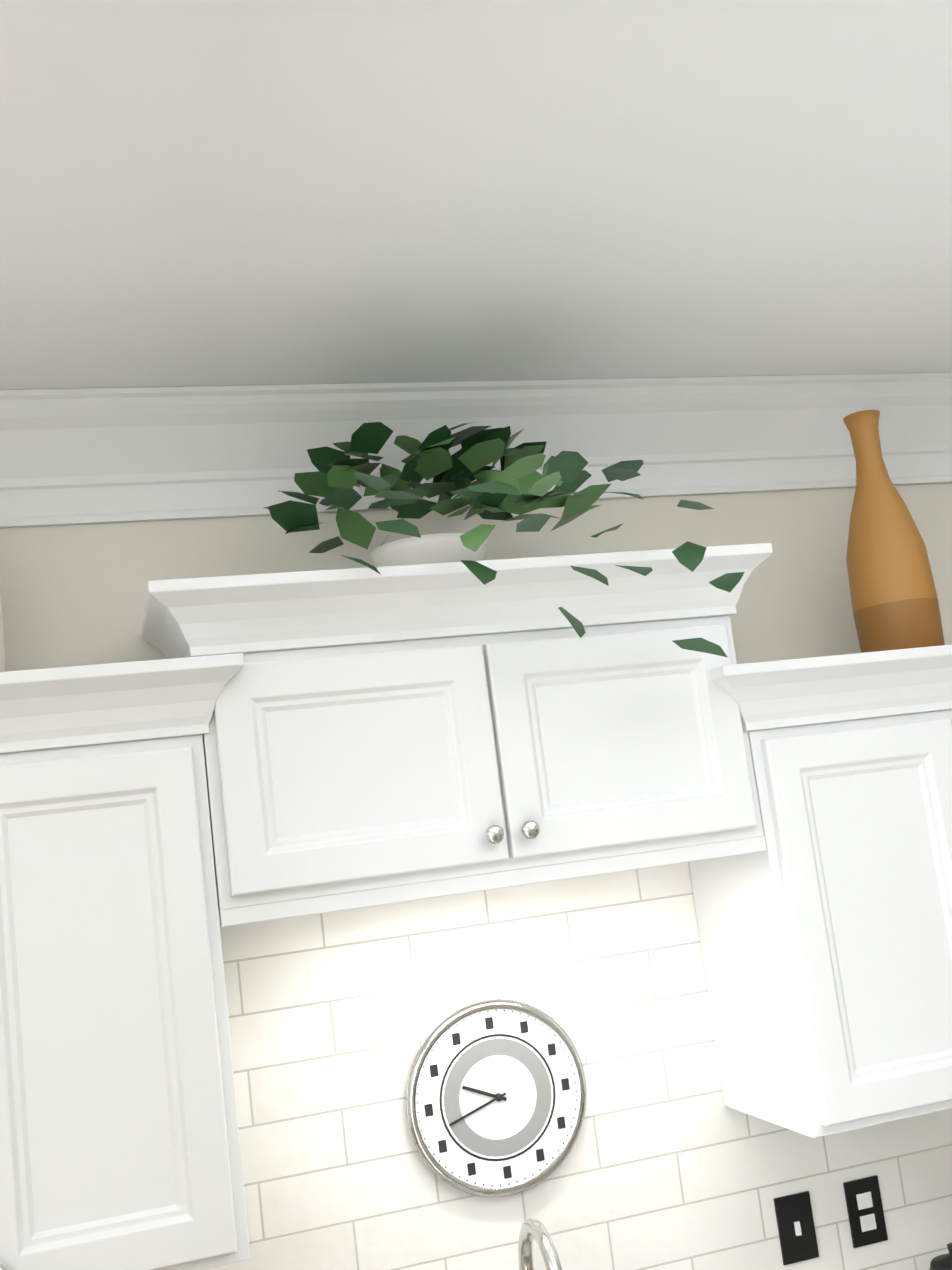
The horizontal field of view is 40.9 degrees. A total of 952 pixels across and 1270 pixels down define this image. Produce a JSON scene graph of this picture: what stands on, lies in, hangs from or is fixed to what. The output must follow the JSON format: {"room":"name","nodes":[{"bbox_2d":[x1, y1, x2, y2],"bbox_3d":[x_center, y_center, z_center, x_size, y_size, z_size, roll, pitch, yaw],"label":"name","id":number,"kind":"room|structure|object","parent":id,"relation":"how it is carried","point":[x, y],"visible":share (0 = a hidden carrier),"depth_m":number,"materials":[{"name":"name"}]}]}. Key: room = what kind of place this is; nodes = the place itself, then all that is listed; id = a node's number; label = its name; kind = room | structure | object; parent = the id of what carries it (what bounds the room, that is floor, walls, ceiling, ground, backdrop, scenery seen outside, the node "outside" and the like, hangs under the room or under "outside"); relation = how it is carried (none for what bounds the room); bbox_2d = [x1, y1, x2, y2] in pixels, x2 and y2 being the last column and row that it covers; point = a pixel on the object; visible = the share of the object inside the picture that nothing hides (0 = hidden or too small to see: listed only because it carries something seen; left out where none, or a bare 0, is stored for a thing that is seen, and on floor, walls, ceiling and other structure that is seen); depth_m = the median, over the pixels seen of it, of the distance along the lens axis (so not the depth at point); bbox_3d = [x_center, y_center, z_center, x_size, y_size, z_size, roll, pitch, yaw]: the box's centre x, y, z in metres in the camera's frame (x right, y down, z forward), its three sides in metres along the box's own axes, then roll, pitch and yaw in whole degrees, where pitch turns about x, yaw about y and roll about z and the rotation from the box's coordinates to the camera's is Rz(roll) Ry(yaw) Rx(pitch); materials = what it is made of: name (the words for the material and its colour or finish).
{"room":"kitchen","nodes":[
{"label":"kitchen","id":0,"kind":"room"},
{"bbox_2d":[0,482,951,753],"bbox_3d":[0.383,0.923,2.446,3.520,2.850,0.120,-4,-9,-17],"label":"wall","id":1,"kind":"structure","parent":0,"point":[72,594],"depth_m":2.49,"materials":[{"name":"beige paint"}]},
{"bbox_2d":[0,653,249,1269],"bbox_3d":[-0.763,0.521,1.914,0.867,0.870,0.386,-4,-9,-17],"label":"upper cabinet","id":2,"kind":"object","parent":1,"relation":"attached to","point":[119,1141],"visible":0.92,"depth_m":1.84,"materials":[{"name":"white wood"}]},
{"bbox_2d":[0,587,4,671],"bbox_3d":[-0.858,-0.068,2.014,0.204,0.362,0.204,-4,-9,-17],"label":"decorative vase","id":3,"kind":"object","parent":2,"relation":"on","point":[2,657],"visible":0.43,"depth_m":2.01,"materials":[{"name":"white"}]},
{"bbox_2d":[141,543,772,926],"bbox_3d":[-0.009,0.170,2.199,1.048,0.521,0.386,-4,-9,-17],"label":"upper cabinet","id":4,"kind":"object","parent":1,"relation":"attached to","point":[348,774],"visible":0.94,"depth_m":2.05,"materials":[{"name":"white wood"}]},
{"bbox_2d":[263,422,743,656],"bbox_3d":[0.016,-0.152,2.143,0.691,0.513,0.522,-4,-9,-17],"label":"ivy plant","id":5,"kind":"object","parent":4,"relation":"on","point":[489,493],"visible":0.98,"depth_m":2.17,"materials":[{"name":"green plant"}]},
{"bbox_2d":[0,373,951,527],"bbox_3d":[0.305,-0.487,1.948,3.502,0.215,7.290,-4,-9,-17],"label":"crown molding","id":6,"kind":"structure","parent":1,"relation":"attached to","point":[87,456],"depth_m":2.43,"materials":[{"name":"white wood"}]},
{"bbox_2d":[406,999,586,1196],"bbox_3d":[0.038,0.824,2.280,0.336,0.336,0.024,-4,-9,-17],"label":"wall clock","id":7,"kind":"object","parent":1,"relation":"attached to","point":[496,1095],"visible":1,"depth_m":2.27,"materials":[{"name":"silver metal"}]},
{"bbox_2d":[204,862,951,1269],"bbox_3d":[0.416,0.856,2.401,3.217,0.960,0.006,-4,-9,-17],"label":"tile backsplash","id":8,"kind":"structure","parent":1,"relation":"attached to","point":[668,1162],"depth_m":2.32,"materials":[{"name":"white tile"}]},
{"bbox_2d":[774,1191,818,1264],"bbox_3d":[0.602,1.112,2.396,0.074,0.118,0.011,-4,-9,-17],"label":"light switch","id":9,"kind":"object","parent":8,"relation":"attached to","point":[796,1228],"depth_m":2.40,"materials":[{"name":"black plastic"}]},
{"bbox_2d":[843,1175,887,1247],"bbox_3d":[0.745,1.101,2.442,0.074,0.118,0.007,-4,-9,-17],"label":"outlet","id":10,"kind":"object","parent":8,"relation":"attached to","point":[862,1196],"depth_m":2.44,"materials":[{"name":"black plastic"}]},
{"bbox_2d":[689,645,951,1137],"bbox_3d":[0.844,0.440,2.418,0.795,0.785,0.340,-4,-9,-17],"label":"upper cabinet","id":11,"kind":"object","parent":1,"relation":"attached to","point":[824,921],"visible":0.88,"depth_m":2.18,"materials":[{"name":"white wood"}]},
{"bbox_2d":[843,410,944,652],"bbox_3d":[0.802,-0.189,2.516,0.161,0.512,0.161,-4,-9,-17],"label":"decorative vase","id":12,"kind":"object","parent":11,"relation":"on","point":[894,601],"visible":0.83,"depth_m":2.45,"materials":[{"name":"brown ceramic"}]},
{"bbox_2d":[0,0,951,389],"bbox_3d":[-1.891,-0.312,2.333,7.740,0.100,9.540,-4,-9,-17],"label":"ceiling","id":13,"kind":"structure","parent":0,"point":[244,192],"depth_m":1.71,"materials":[{"name":"white paint"}]},
{"bbox_3d":[1.108,1.949,0.120,3.400,0.050,4.300,-4,-9,-17],"label":"floor","id":14,"kind":"structure","parent":0,"visible":0},
{"bbox_3d":[-0.321,1.776,0.874,0.784,0.873,2.137,-4,-9,-17],"label":"base cabinet","id":15,"kind":"object","parent":14,"relation":"on","visible":0},
{"bbox_3d":[0.817,1.136,1.153,3.214,0.184,2.463,-4,-9,-17],"label":"countertop","id":16,"kind":"structure","parent":15,"relation":"on","visible":0},
{"bbox_2d":[929,1243,951,1269],"bbox_3d":[0.880,1.211,2.249,0.238,0.273,0.170,-4,-9,-17],"label":"kettle","id":17,"kind":"object","parent":16,"relation":"on","point":[942,1262],"visible":1,"depth_m":2.26,"materials":[{"name":"black metal"}]},
{"bbox_3d":[0.193,1.464,1.885,0.882,0.177,0.482,-4,-9,-17],"label":"sink basin","id":18,"kind":"object","parent":16,"relation":"in","visible":0},
{"bbox_2d":[518,1219,561,1269],"bbox_3d":[0.189,1.168,2.061,0.196,0.456,0.219,-4,-9,-17],"label":"sink faucet","id":19,"kind":"object","parent":18,"relation":"on","point":[535,1229],"visible":1,"depth_m":2.06,"materials":[{"name":"silver metal"}]}
]}

